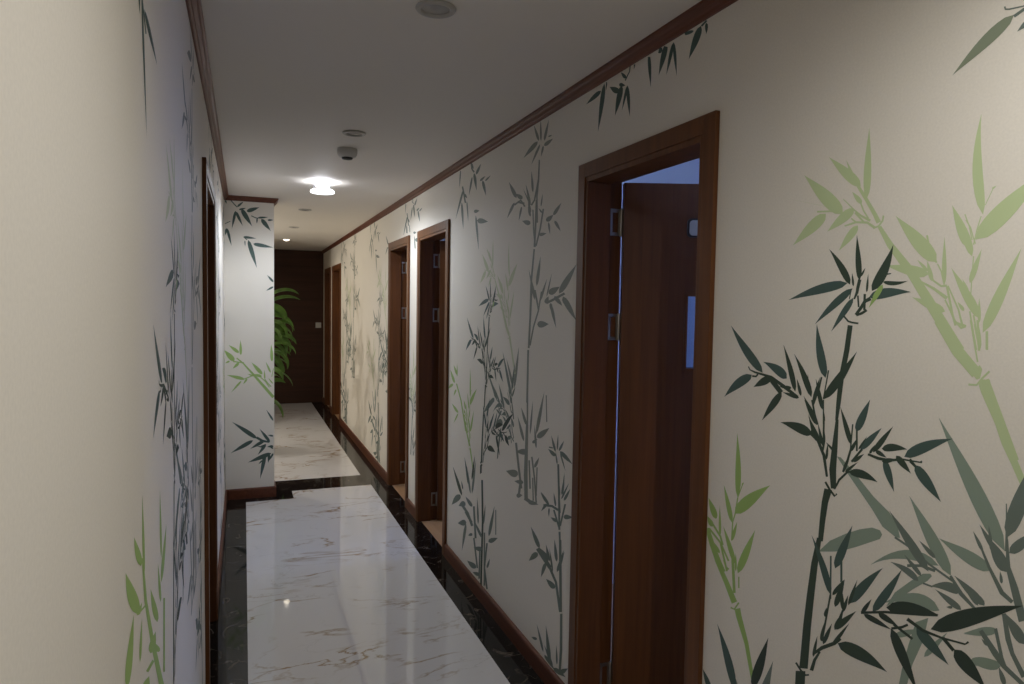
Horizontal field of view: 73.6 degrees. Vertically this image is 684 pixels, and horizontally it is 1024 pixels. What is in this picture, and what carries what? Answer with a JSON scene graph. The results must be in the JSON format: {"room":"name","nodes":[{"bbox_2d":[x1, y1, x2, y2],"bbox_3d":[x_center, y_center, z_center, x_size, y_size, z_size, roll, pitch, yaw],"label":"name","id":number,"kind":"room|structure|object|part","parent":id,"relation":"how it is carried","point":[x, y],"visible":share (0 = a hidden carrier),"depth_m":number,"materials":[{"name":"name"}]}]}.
{"room":"hallway","nodes":[
{"label":"hallway","id":0,"kind":"room"},
{"bbox_2d":[0,0,224,683],"bbox_3d":[-0.685,0.302,1.174,0.141,2.413,9.050,0,3,-21],"label":"wall","id":1,"kind":"structure","parent":0,"point":[105,133],"depth_m":0.73,"materials":[{"name":"paper"}]},
{"bbox_2d":[202,157,217,683],"bbox_3d":[-1.736,0.351,2.820,0.924,2.112,0.890,0,3,-21],"label":"door","id":2,"kind":"structure","parent":1,"relation":"in","point":[208,191],"depth_m":3.29,"materials":[{"name":"brown wood"}]},
{"bbox_2d":[185,0,278,205],"bbox_3d":[-0.453,-0.891,1.314,0.404,0.037,9.270,0,3,-21],"label":"trim","id":3,"kind":"structure","parent":1,"relation":"attached to","point":[194,7],"depth_m":2.60,"materials":[{"name":"brown wood"}]},
{"bbox_2d":[218,480,275,606],"bbox_3d":[-0.501,1.458,1.432,0.384,0.084,9.270,0,3,-21],"label":"baseboard","id":4,"kind":"structure","parent":1,"relation":"attached to","point":[269,491],"depth_m":5.48,"materials":[{"name":"brown wood"}]},
{"bbox_2d":[224,200,273,489],"bbox_3d":[-3.628,0.058,4.992,3.569,2.413,0.220,0,3,-21],"label":"wall","id":5,"kind":"structure","parent":0,"point":[248,226],"depth_m":5.47,"materials":[{"name":"paper"}]},
{"bbox_2d":[274,249,322,403],"bbox_3d":[-3.671,-0.240,10.764,1.626,2.413,0.144,0,3,-21],"label":"wall","id":6,"kind":"structure","parent":0,"point":[301,271],"depth_m":10.82,"materials":[{"name":"brown wood"}]},
{"bbox_2d":[316,322,320,327],"bbox_3d":[-3.088,-0.268,10.907,0.086,0.086,0.013,0,3,-21],"label":"light switch","id":7,"kind":"object","parent":6,"relation":"attached to","point":[318,324],"visible":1,"depth_m":10.90,"materials":[{"name":"grey plastic"}]},
{"bbox_2d":[210,402,612,683],"bbox_3d":[-1.127,1.380,4.065,7.540,0.050,14.630,0,3,-21],"label":"floor","id":8,"kind":"structure","parent":0,"point":[329,578],"depth_m":3.80,"materials":[{"name":"white stone"}]},
{"bbox_2d":[274,288,299,416],"bbox_3d":[-2.691,0.252,7.251,0.864,1.824,0.857,0,3,-21],"label":"potted plant","id":9,"kind":"object","parent":8,"relation":"on","point":[282,337],"visible":0.3,"depth_m":7.25,"materials":[{"name":"green plant"}]},
{"bbox_2d":[201,0,700,250],"bbox_3d":[-2.398,-1.096,3.347,4.666,0.100,14.770,0,3,-21],"label":"ceiling","id":10,"kind":"structure","parent":0,"point":[289,77],"depth_m":2.55,"materials":[{"name":"beige paint"}]},
{"bbox_2d":[310,181,334,194],"bbox_3d":[-1.301,-1.059,4.693,0.162,0.076,0.162,0,3,-21],"label":"ceiling light","id":11,"kind":"object","parent":10,"relation":"in","point":[321,191],"visible":1,"depth_m":4.66,"materials":[{"name":"white"}]},
{"bbox_2d":[337,147,356,159],"bbox_3d":[-0.887,-1.011,3.682,0.106,0.055,0.106,0,3,-21],"label":"smoke detector","id":12,"kind":"object","parent":10,"relation":"attached to","point":[346,153],"visible":1,"depth_m":3.64,"materials":[{"name":"grey plastic"}]},
{"bbox_2d":[342,157,352,159],"bbox_3d":[-0.887,-0.988,3.683,0.058,0.009,0.058,0,3,-21],"label":"grille","id":13,"kind":"object","parent":12,"relation":"attached to","point":[344,158],"depth_m":3.67,"materials":[{"name":"black"}]},
{"bbox_2d":[342,130,365,136],"bbox_3d":[-0.768,-1.014,3.330,0.114,0.009,0.114,0,3,-21],"label":"recessed light","id":14,"kind":"object","parent":10,"relation":"in","point":[352,133],"visible":1,"depth_m":3.32,"materials":[{"name":"grey"}]},
{"bbox_2d":[415,0,455,18],"bbox_3d":[-0.214,-0.932,1.919,0.114,0.009,0.114,0,3,-21],"label":"recessed light","id":15,"kind":"object","parent":10,"relation":"in","point":[436,9],"visible":1,"depth_m":1.91,"materials":[{"name":"grey"}]},
{"bbox_2d":[612,158,699,583],"bbox_3d":[1.321,0.086,4.202,2.874,2.600,0.100,0,3,-21],"label":"wall","id":16,"kind":"structure","parent":0,"point":[687,172],"depth_m":3.95,"materials":[{"name":"grey paint"}]},
{"bbox_2d":[323,0,1023,683],"bbox_3d":[-0.338,0.147,4.303,0.142,2.413,14.630,0,3,-21],"label":"wall","id":17,"kind":"structure","parent":0,"point":[865,514],"depth_m":1.56,"materials":[{"name":"paper"}]},
{"bbox_2d":[324,267,330,410],"bbox_3d":[-2.447,-0.054,10.467,0.744,2.112,0.730,0,3,-21],"label":"door frame","id":18,"kind":"structure","parent":17,"relation":"in","point":[327,293],"depth_m":10.61,"materials":[{"name":"brown wood"}]},
{"bbox_2d":[331,263,340,423],"bbox_3d":[-2.000,0.001,9.537,0.898,2.112,0.890,0,3,-21],"label":"door","id":19,"kind":"structure","parent":17,"relation":"in","point":[336,269],"depth_m":9.72,"materials":[{"name":"brown wood"}]},
{"bbox_2d":[387,235,409,507],"bbox_3d":[-0.586,0.218,5.772,0.779,2.112,0.785,0,3,-21],"label":"door","id":20,"kind":"structure","parent":17,"relation":"in","point":[398,250],"depth_m":5.95,"materials":[{"name":"brown wood"}]},
{"bbox_2d":[415,219,449,555],"bbox_3d":[-0.186,0.276,4.776,0.797,2.112,0.805,0,3,-21],"label":"door","id":21,"kind":"structure","parent":17,"relation":"in","point":[433,254],"depth_m":4.96,"materials":[{"name":"brown wood"}]},
{"bbox_2d":[322,397,564,683],"bbox_3d":[-0.403,1.314,4.269,0.014,0.084,14.490,0,3,-21],"label":"baseboard","id":22,"kind":"structure","parent":17,"relation":"attached to","point":[531,655],"depth_m":3.50,"materials":[{"name":"brown wood"}]},
{"bbox_2d":[321,0,737,253],"bbox_3d":[-0.373,-1.035,4.145,0.034,0.037,14.490,0,3,-21],"label":"trim","id":23,"kind":"structure","parent":17,"relation":"attached to","point":[703,10],"depth_m":2.50,"materials":[{"name":"brown wood"}]},
{"bbox_2d":[568,110,719,683],"bbox_3d":[0.748,0.414,2.391,0.793,2.112,0.802,0,3,-21],"label":"door","id":24,"kind":"structure","parent":17,"relation":"in","point":[667,231],"depth_m":2.57,"materials":[{"name":"brown wood"}]},
{"bbox_3d":[0.753,-0.422,2.538,0.206,0.070,0.009,1,3,0],"label":"number plate","id":25,"kind":"part","parent":24,"relation":"part of","materials":[{"name":"grey"}]}
]}

